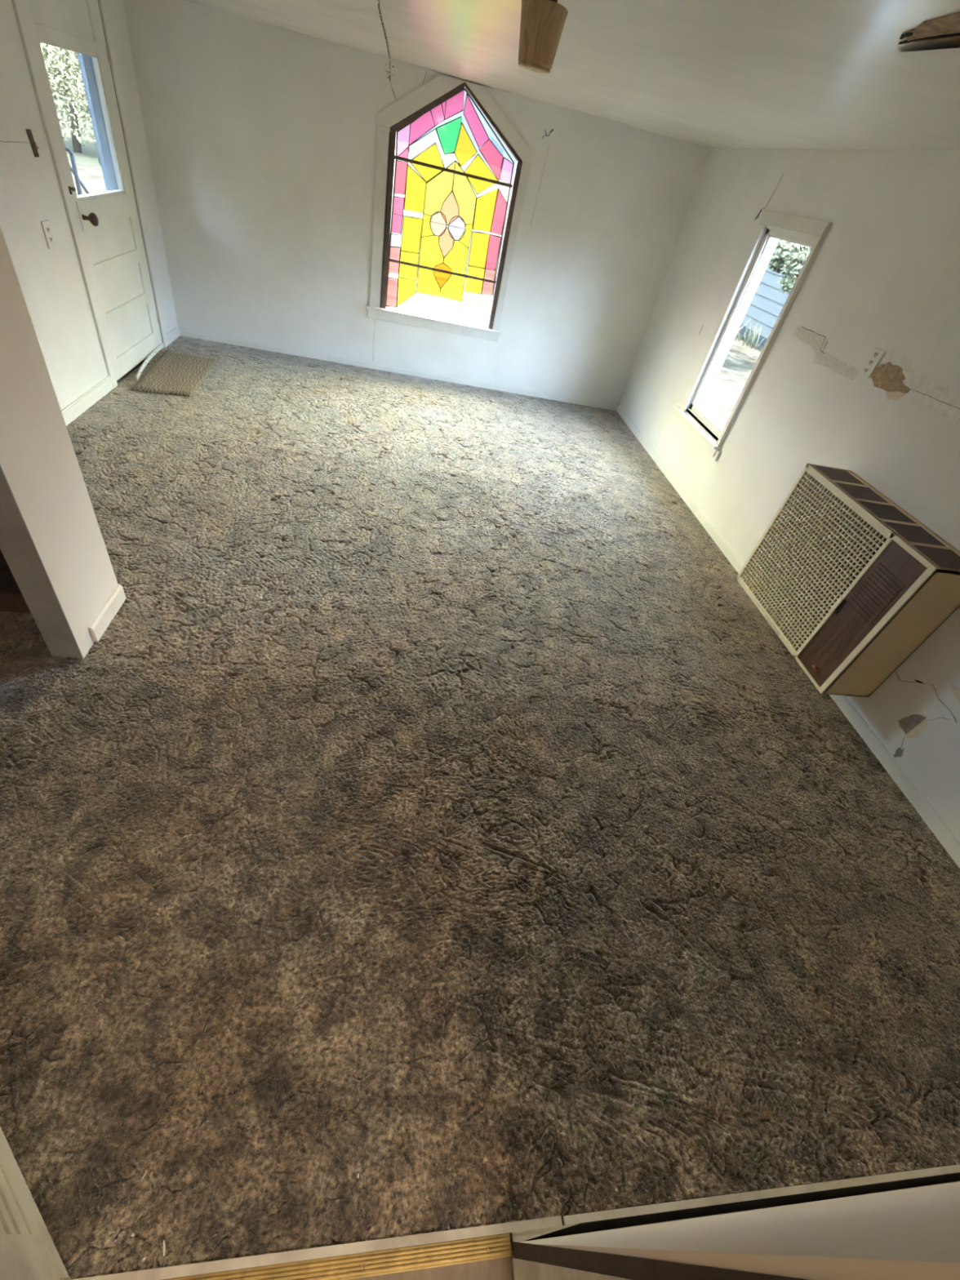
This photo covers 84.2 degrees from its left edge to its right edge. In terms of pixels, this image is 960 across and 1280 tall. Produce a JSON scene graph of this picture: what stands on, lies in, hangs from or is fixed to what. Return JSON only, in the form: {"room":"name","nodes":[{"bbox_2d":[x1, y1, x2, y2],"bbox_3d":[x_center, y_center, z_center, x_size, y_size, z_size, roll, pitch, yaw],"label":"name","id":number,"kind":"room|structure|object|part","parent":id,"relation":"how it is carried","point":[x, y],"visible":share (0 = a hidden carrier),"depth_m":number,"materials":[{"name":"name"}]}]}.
{"room":"empty living room","nodes":[
{"label":"empty living room","id":0,"kind":"room"},
{"bbox_2d":[0,1220,5,1234],"bbox_3d":[-0.956,0.188,0.442,1.030,2.030,0.108,35,45,23],"label":"wall","id":1,"kind":"structure","parent":0,"point":[2,1228],"depth_m":0.88,"materials":[{"name":"paint"}]},
{"bbox_2d":[0,1126,48,1234],"bbox_3d":[-1.132,0.804,1.107,0.915,0.150,0.012,35,45,23],"label":"baseboard","id":2,"kind":"structure","parent":1,"relation":"attached to","point":[20,1214],"depth_m":0.96,"materials":[{"name":"paint"}]},
{"bbox_2d":[0,1233,71,1279],"bbox_3d":[-0.584,0.395,0.308,0.085,2.000,0.013,35,45,23],"label":"trim","id":3,"kind":"structure","parent":1,"relation":"attached to","point":[22,1256],"depth_m":0.88,"materials":[{"name":"paint"}]},
{"bbox_2d":[0,549,21,592],"bbox_3d":[-2.396,-0.912,1.321,2.029,2.110,0.100,5,42,-11],"label":"wall","id":4,"kind":"structure","parent":0,"point":[7,581],"depth_m":1.97,"materials":[{"name":"brown wood"}]},
{"bbox_2d":[0,591,31,613],"bbox_3d":[-2.560,-0.208,1.877,2.028,0.090,0.015,5,42,-11],"label":"baseboard","id":5,"kind":"structure","parent":4,"relation":"attached to","point":[12,602],"depth_m":2.02,"materials":[{"name":"brown wood"}]},
{"bbox_2d":[0,225,118,658],"bbox_3d":[-1.336,-0.784,1.417,0.102,2.030,0.354,5,42,-11],"label":"wall","id":6,"kind":"structure","parent":0,"point":[39,464],"depth_m":1.66,"materials":[{"name":"paint"}]},
{"bbox_2d":[0,464,84,658],"bbox_3d":[-1.273,-0.666,1.288,0.010,2.010,0.004,5,42,-11],"label":"trim","id":7,"kind":"structure","parent":6,"relation":"attached to","point":[2,473],"depth_m":1.65,"materials":[{"name":"grey paint"}]},
{"bbox_2d":[88,583,126,642],"bbox_3d":[-1.462,-0.110,2.090,0.013,0.074,0.268,5,42,-11],"label":"baseboard","id":8,"kind":"structure","parent":6,"relation":"attached to","point":[107,613],"depth_m":2.07,"materials":[{"name":"paint"}]},
{"bbox_2d":[0,0,177,409],"bbox_3d":[-2.374,-2.196,2.679,0.141,2.210,3.620,5,42,-11],"label":"wall","id":9,"kind":"structure","parent":0,"point":[51,282],"depth_m":2.92,"materials":[{"name":"paint"}]},
{"bbox_2d":[25,128,39,156],"bbox_3d":[-2.271,-2.530,2.707,0.020,0.105,0.052,5,42,-11],"label":"switch box","id":10,"kind":"object","parent":9,"relation":"attached to","point":[28,131],"visible":1,"depth_m":2.70,"materials":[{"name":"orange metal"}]},
{"bbox_2d":[40,219,56,248],"bbox_3d":[-2.336,-2.196,2.878,0.011,0.120,0.075,5,42,-11],"label":"light switch","id":11,"kind":"object","parent":9,"relation":"attached to","point":[46,225],"visible":1,"depth_m":2.87,"materials":[{"name":"paint"}]},
{"bbox_2d":[11,0,168,388],"bbox_3d":[-2.415,-2.833,3.381,0.233,2.005,1.100,5,42,-11],"label":"door","id":12,"kind":"structure","parent":9,"relation":"in","point":[109,231],"depth_m":3.41,"materials":[{"name":"paint"}]},
{"bbox_3d":[-2.251,-3.404,2.825,0.021,0.230,0.695,5,42,-11],"label":"panel","id":13,"kind":"part","parent":12,"relation":"part of","materials":[{"name":"paint"}]},
{"bbox_3d":[-2.335,-2.479,3.009,0.016,2.005,0.064,5,42,-11],"label":"casing","id":14,"kind":"part","parent":12,"relation":"part of","materials":[{"name":"paint"}]},
{"bbox_3d":[-2.362,-2.515,3.151,0.004,0.140,0.050,5,42,-11],"label":"knob plate","id":15,"kind":"part","parent":12,"relation":"part of","materials":[{"name":"paint"}]},
{"bbox_3d":[-2.323,-2.511,3.166,0.081,0.067,0.045,5,42,-11],"label":"knob","id":16,"kind":"part","parent":12,"relation":"part of","materials":[{"name":"brown metal"}]},
{"bbox_3d":[-2.443,-2.647,3.505,0.021,0.190,0.695,5,42,-11],"label":"panel","id":17,"kind":"part","parent":12,"relation":"part of","materials":[{"name":"paint"}]},
{"bbox_3d":[-2.493,-2.450,3.682,0.021,0.190,0.695,5,42,-11],"label":"panel","id":18,"kind":"part","parent":12,"relation":"part of","materials":[{"name":"paint"}]},
{"bbox_3d":[-2.542,-2.255,3.857,0.021,0.202,0.695,5,42,-11],"label":"panel","id":19,"kind":"part","parent":12,"relation":"part of","materials":[{"name":"paint"}]},
{"bbox_3d":[-2.423,-3.175,3.759,0.016,2.005,0.084,5,42,-11],"label":"casing","id":20,"kind":"part","parent":12,"relation":"part of","materials":[{"name":"paint"}]},
{"bbox_2d":[136,342,164,381],"bbox_3d":[-2.526,-2.135,4.058,0.030,0.038,0.805,0,43,-15],"label":"door sweep","id":21,"kind":"object","parent":12,"relation":"attached to","point":[161,346],"depth_m":4.06,"materials":[{"name":"paint"}]},
{"bbox_2d":[61,325,180,426],"bbox_3d":[-2.479,-1.488,3.329,0.013,0.083,3.588,5,42,-11],"label":"baseboard","id":22,"kind":"structure","parent":9,"relation":"attached to","point":[79,406],"depth_m":3.38,"materials":[{"name":"paint"}]},
{"bbox_2d":[123,0,708,406],"bbox_3d":[-0.447,-3.293,4.444,4.402,2.210,0.122,5,42,-11],"label":"wall","id":23,"kind":"structure","parent":0,"point":[261,138],"depth_m":4.22,"materials":[{"name":"paint"}]},
{"bbox_2d":[179,329,617,410],"bbox_3d":[-0.615,-2.529,5.045,4.141,0.042,0.012,5,42,-11],"label":"baseboard","id":24,"kind":"structure","parent":23,"relation":"attached to","point":[183,333],"depth_m":5.00,"materials":[{"name":"paint"}]},
{"bbox_2d":[366,74,532,342],"bbox_3d":[-0.268,-3.402,4.304,1.210,1.584,0.120,5,42,-11],"label":"window","id":25,"kind":"structure","parent":23,"relation":"in","point":[442,88],"depth_m":4.18,"materials":[{"name":"paint"}]},
{"bbox_3d":[-0.811,-3.337,4.268,0.090,1.160,0.018,5,42,-11],"label":"casing","id":26,"kind":"part","parent":25,"relation":"part of","materials":[{"name":"paint"}]},
{"bbox_3d":[-0.427,-3.863,3.823,0.592,0.337,0.020,5,42,-11],"label":"gable casing","id":27,"kind":"part","parent":25,"relation":"part of","materials":[{"name":"paint"}]},
{"bbox_3d":[-0.398,-2.865,4.756,1.210,0.020,0.075,5,42,-11],"label":"sill","id":28,"kind":"part","parent":25,"relation":"part of","materials":[{"name":"paint"}]},
{"bbox_2d":[386,88,514,307],"bbox_3d":[-0.248,-3.435,4.292,0.931,1.454,0.018,5,42,-11],"label":"stained glass panel","id":29,"kind":"object","parent":25,"relation":"attached to","point":[407,160],"visible":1,"depth_m":4.24,"materials":[{"name":"glass"}]},
{"bbox_3d":[0.141,-3.818,3.931,0.567,0.334,0.020,5,42,-11],"label":"gable casing","id":30,"kind":"part","parent":25,"relation":"part of","materials":[{"name":"paint"}]},
{"bbox_3d":[0.250,-3.250,4.472,0.060,1.160,0.018,5,42,-11],"label":"casing","id":31,"kind":"part","parent":25,"relation":"part of","materials":[{"name":"paint"}]},
{"bbox_2d":[347,1244,514,1279],"bbox_3d":[0.250,2.468,-0.140,5.400,0.108,3.494,5,42,-11],"label":"floor","id":32,"kind":"structure","parent":0,"point":[498,1268],"depth_m":1.05,"materials":[{"name":"wood"}]},
{"bbox_2d":[162,1233,511,1279],"bbox_3d":[-0.363,1.200,1.003,0.867,0.018,0.031,5,42,-11],"label":"threshold strip","id":33,"kind":"object","parent":32,"relation":"on","point":[352,1266],"visible":1,"depth_m":1.03,"materials":[{"name":"gold metal"}]},
{"bbox_2d":[0,335,959,1279],"bbox_3d":[-1.005,-0.702,2.954,5.400,0.038,5.476,5,42,-11],"label":"floor","id":34,"kind":"structure","parent":0,"point":[472,954],"depth_m":1.67,"materials":[{"name":"brown carpet"}]},
{"bbox_2d":[163,1240,165,1255],"bbox_3d":[-0.588,1.131,0.988,0.004,0.004,0.021,-11,47,-26],"label":"flake","id":35,"kind":"object","parent":34,"relation":"on","point":[164,1244],"visible":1,"depth_m":0.99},
{"bbox_2d":[131,349,217,396],"bbox_3d":[-2.292,-2.041,4.047,0.389,0.013,0.938,2,43,-14],"label":"door mat","id":36,"kind":"object","parent":34,"relation":"on","point":[176,373],"visible":1,"depth_m":3.99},
{"bbox_2d":[0,422,959,1279],"bbox_3d":[-1.006,-0.655,2.995,5.620,0.090,5.720,5,42,-11],"label":"subfloor","id":37,"kind":"structure","parent":0,"point":[611,1224],"depth_m":1.22,"materials":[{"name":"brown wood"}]},
{"bbox_2d":[183,0,959,150],"bbox_3d":[-0.561,-2.191,1.594,5.520,0.160,5.760,5,42,-11],"label":"ceiling","id":38,"kind":"structure","parent":0,"point":[770,74],"depth_m":2.06,"materials":[{"name":"paint"}]},
{"bbox_2d":[517,0,568,74],"bbox_3d":[0.184,-1.856,1.622,0.144,0.161,0.144,5,42,-11],"label":"blade","id":39,"kind":"object","parent":38,"relation":"attached to","point":[542,23],"visible":1,"depth_m":1.59,"materials":[{"name":"brown wood"}]},
{"bbox_2d":[511,1181,959,1279],"bbox_3d":[-0.617,0.441,0.180,5.500,2.130,0.146,5,42,-11],"label":"wall","id":40,"kind":"structure","parent":0,"point":[909,1233],"depth_m":0.57,"materials":[{"name":"paint"}]},
{"bbox_2d":[70,1215,562,1279],"bbox_3d":[-0.299,1.189,1.033,0.960,0.018,0.014,5,42,-11],"label":"trim","id":41,"kind":"structure","parent":40,"relation":"attached to","point":[178,1271],"depth_m":1.03,"materials":[{"name":"paint"}]},
{"bbox_2d":[511,1241,807,1279],"bbox_3d":[0.256,0.554,0.384,0.006,1.980,0.142,5,42,-11],"label":"trim","id":42,"kind":"structure","parent":40,"relation":"attached to","point":[531,1261],"depth_m":0.72,"materials":[{"name":"brown wood"}]},
{"bbox_2d":[511,1164,959,1242],"bbox_3d":[0.971,1.295,1.267,1.848,0.022,0.030,5,42,-11],"label":"baseboard","id":43,"kind":"structure","parent":40,"relation":"attached to","point":[572,1220],"depth_m":1.19,"materials":[{"name":"paint"}]},
{"bbox_2d":[618,148,959,841],"bbox_3d":[1.887,-1.217,2.793,0.122,2.210,5.745,5,42,-11],"label":"wall","id":44,"kind":"structure","parent":0,"point":[885,274],"depth_m":2.72,"materials":[{"name":"paint"}]},
{"bbox_2d":[671,210,832,461],"bbox_3d":[1.776,-2.021,3.588,0.172,1.330,0.855,5,42,-11],"label":"window","id":45,"kind":"structure","parent":44,"relation":"in","point":[770,238],"depth_m":3.60,"materials":[{"name":"paint"}]},
{"bbox_3d":[1.616,-1.603,3.974,0.070,0.018,0.830,5,42,-11],"label":"sill","id":46,"kind":"part","parent":45,"relation":"part of","materials":[{"name":"paint"}]},
{"bbox_3d":[1.706,-2.237,3.800,0.020,1.180,0.070,5,42,-11],"label":"casing","id":47,"kind":"part","parent":45,"relation":"part of","materials":[{"name":"paint"}]},
{"bbox_3d":[1.777,-2.009,3.548,0.038,1.127,0.612,5,42,-11],"label":"sash","id":48,"kind":"part","parent":45,"relation":"part of","materials":[{"name":"paint"}]},
{"bbox_3d":[1.763,-1.777,3.305,0.020,1.180,0.047,5,42,-11],"label":"casing","id":49,"kind":"part","parent":45,"relation":"part of","materials":[{"name":"paint"}]},
{"bbox_3d":[1.849,-2.468,3.146,0.022,0.070,0.737,5,42,-11],"label":"head casing","id":50,"kind":"part","parent":45,"relation":"part of","materials":[{"name":"paint"}]},
{"bbox_2d":[616,405,959,868],"bbox_3d":[1.640,-0.514,3.427,0.014,0.058,5.450,5,42,-11],"label":"baseboard","id":51,"kind":"structure","parent":44,"relation":"attached to","point":[933,820],"depth_m":2.40,"materials":[{"name":"paint"}]},
{"bbox_2d":[735,463,959,697],"bbox_3d":[1.671,-0.296,2.497,0.268,0.690,0.875,5,42,-11],"label":"air conditioner","id":52,"kind":"object","parent":44,"relation":"attached to","point":[851,583],"visible":1,"depth_m":2.33,"materials":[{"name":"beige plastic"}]},
{"bbox_3d":[1.489,-0.080,2.713,0.003,0.014,0.155,5,42,-11],"label":"rating plate","id":53,"kind":"part","parent":52,"relation":"part of","materials":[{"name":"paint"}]},
{"bbox_2d":[742,473,884,648],"bbox_3d":[1.551,-0.380,2.557,0.010,0.628,0.610,5,42,-11],"label":"lattice grille","id":54,"kind":"object","parent":52,"relation":"attached to","point":[802,479],"depth_m":2.53,"materials":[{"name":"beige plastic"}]},
{"bbox_2d":[813,465,864,484],"bbox_3d":[1.711,-0.779,2.533,0.194,0.014,0.153,5,42,-11],"label":"grille","id":55,"kind":"object","parent":52,"relation":"attached to","point":[834,474],"depth_m":2.53,"materials":[{"name":"brown metal"}]},
{"bbox_2d":[835,482,889,503],"bbox_3d":[1.726,-0.660,2.405,0.194,0.014,0.153,5,42,-11],"label":"grille","id":56,"kind":"object","parent":52,"relation":"attached to","point":[856,491],"depth_m":2.40,"materials":[{"name":"brown metal"}]},
{"bbox_3d":[1.590,-0.091,2.250,0.012,0.656,0.198,5,42,-11],"label":"control door","id":57,"kind":"part","parent":52,"relation":"part of","materials":[{"name":"brown wood"}]},
{"bbox_2d":[857,500,916,524],"bbox_3d":[1.740,-0.542,2.277,0.194,0.014,0.153,5,42,-11],"label":"grille","id":58,"kind":"object","parent":52,"relation":"attached to","point":[881,510],"depth_m":2.27,"materials":[{"name":"brown metal"}]},
{"bbox_2d":[884,521,946,546],"bbox_3d":[1.755,-0.423,2.149,0.194,0.014,0.153,5,42,-11],"label":"grille","id":59,"kind":"object","parent":52,"relation":"attached to","point":[913,533],"depth_m":2.15,"materials":[{"name":"brown metal"}]},
{"bbox_2d":[912,544,959,569],"bbox_3d":[1.770,-0.304,2.022,0.194,0.014,0.153,5,42,-11],"label":"grille","id":60,"kind":"object","parent":52,"relation":"attached to","point":[944,557],"depth_m":2.03,"materials":[{"name":"brown metal"}]},
{"bbox_2d":[858,346,885,378],"bbox_3d":[1.877,-1.328,2.545,0.011,0.118,0.076,5,42,-11],"label":"outlet","id":61,"kind":"object","parent":44,"relation":"attached to","point":[877,354],"visible":1,"depth_m":2.54,"materials":[{"name":"white plastic"}]},
{"bbox_2d":[862,367,869,373],"bbox_3d":[1.870,-1.302,2.569,0.011,0.024,0.028,5,42,-11],"label":"receptacle","id":62,"kind":"object","parent":61,"relation":"attached to","point":[865,370],"depth_m":2.57,"materials":[{"name":"white plastic"}]},
{"bbox_2d":[867,359,874,365],"bbox_3d":[1.877,-1.328,2.545,0.011,0.024,0.028,5,42,-11],"label":"receptacle","id":63,"kind":"object","parent":61,"relation":"attached to","point":[870,362],"depth_m":2.54,"materials":[{"name":"white plastic"}]},
{"bbox_2d":[872,351,879,358],"bbox_3d":[1.883,-1.354,2.522,0.011,0.024,0.028,5,42,-11],"label":"receptacle","id":64,"kind":"object","parent":61,"relation":"attached to","point":[875,353],"depth_m":2.52,"materials":[{"name":"white plastic"}]},
{"label":"outside","id":65,"kind":"structure","parent":0,"visible":0},
{"bbox_2d":[68,160,763,427],"bbox_3d":[1.368,-2.192,5.596,120.000,0.200,120.000,5,42,-11],"label":"ground","id":66,"kind":"structure","parent":65,"point":[740,361],"depth_m":9.48,"materials":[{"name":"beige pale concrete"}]},
{"bbox_2d":[65,146,82,195],"bbox_3d":[-4.040,-4.268,5.403,0.112,1.124,0.090,5,42,-11],"label":"hook","id":67,"kind":"object","parent":66,"relation":"on","point":[72,157],"visible":0.44,"depth_m":5.16,"materials":[{"name":"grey metal"}]},
{"bbox_3d":[-4.020,-4.246,5.425,0.037,1.072,0.091,19,41,6],"label":"rod","id":68,"kind":"part","parent":67,"relation":"part of","materials":[{"name":"grey metal"}]},
{"bbox_2d":[69,164,89,194],"bbox_3d":[-3.894,-4.354,5.617,0.589,0.993,0.035,1,43,-15],"label":"rod","id":69,"kind":"object","parent":66,"relation":"on","point":[82,185],"visible":0.12,"depth_m":5.35,"materials":[{"name":"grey metal"}]},
{"bbox_2d":[76,52,110,191],"bbox_3d":[-3.401,-4.570,4.841,0.120,2.500,0.296,5,42,-11],"label":"porch post","id":70,"kind":"object","parent":66,"relation":"on","point":[79,55],"visible":0.02,"depth_m":4.66,"materials":[{"name":"blue paint"}]},
{"bbox_2d":[734,318,769,349],"bbox_3d":[5.518,-6.309,10.884,0.620,0.421,1.007,5,42,-11],"label":"weed","id":71,"kind":"object","parent":66,"relation":"on","point":[749,332],"visible":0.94,"depth_m":10.90,"materials":[{"name":"green plant"}]},
{"bbox_2d":[737,246,810,346],"bbox_3d":[6.183,-9.524,12.360,1.000,3.420,13.600,5,42,-11],"label":"house","id":72,"kind":"structure","parent":66,"relation":"on","point":[767,302],"depth_m":11.24,"materials":[{"name":"blue"}]},
{"bbox_2d":[767,239,812,293],"bbox_3d":[4.333,-5.592,6.449,4.567,4.859,3.599,-24,54,-35],"label":"tree","id":73,"kind":"object","parent":66,"relation":"on","point":[787,265],"visible":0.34,"depth_m":7.54,"materials":[{"name":"green plant"}]},
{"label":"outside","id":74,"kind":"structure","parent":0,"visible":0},
{"bbox_2d":[51,72,514,255],"bbox_3d":[-16.223,-11.230,-0.046,52.000,14.397,83.000,5,42,-11],"label":"hillside","id":75,"kind":"structure","parent":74,"point":[438,188],"depth_m":18.84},
{"bbox_2d":[40,42,96,153],"bbox_3d":[-9.893,-13.394,12.361,3.160,3.091,2.432,5,42,-11],"label":"tree","id":76,"kind":"object","parent":75,"relation":"on","point":[65,63],"visible":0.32,"depth_m":12.39,"materials":[{"name":"green plant"}]}
]}

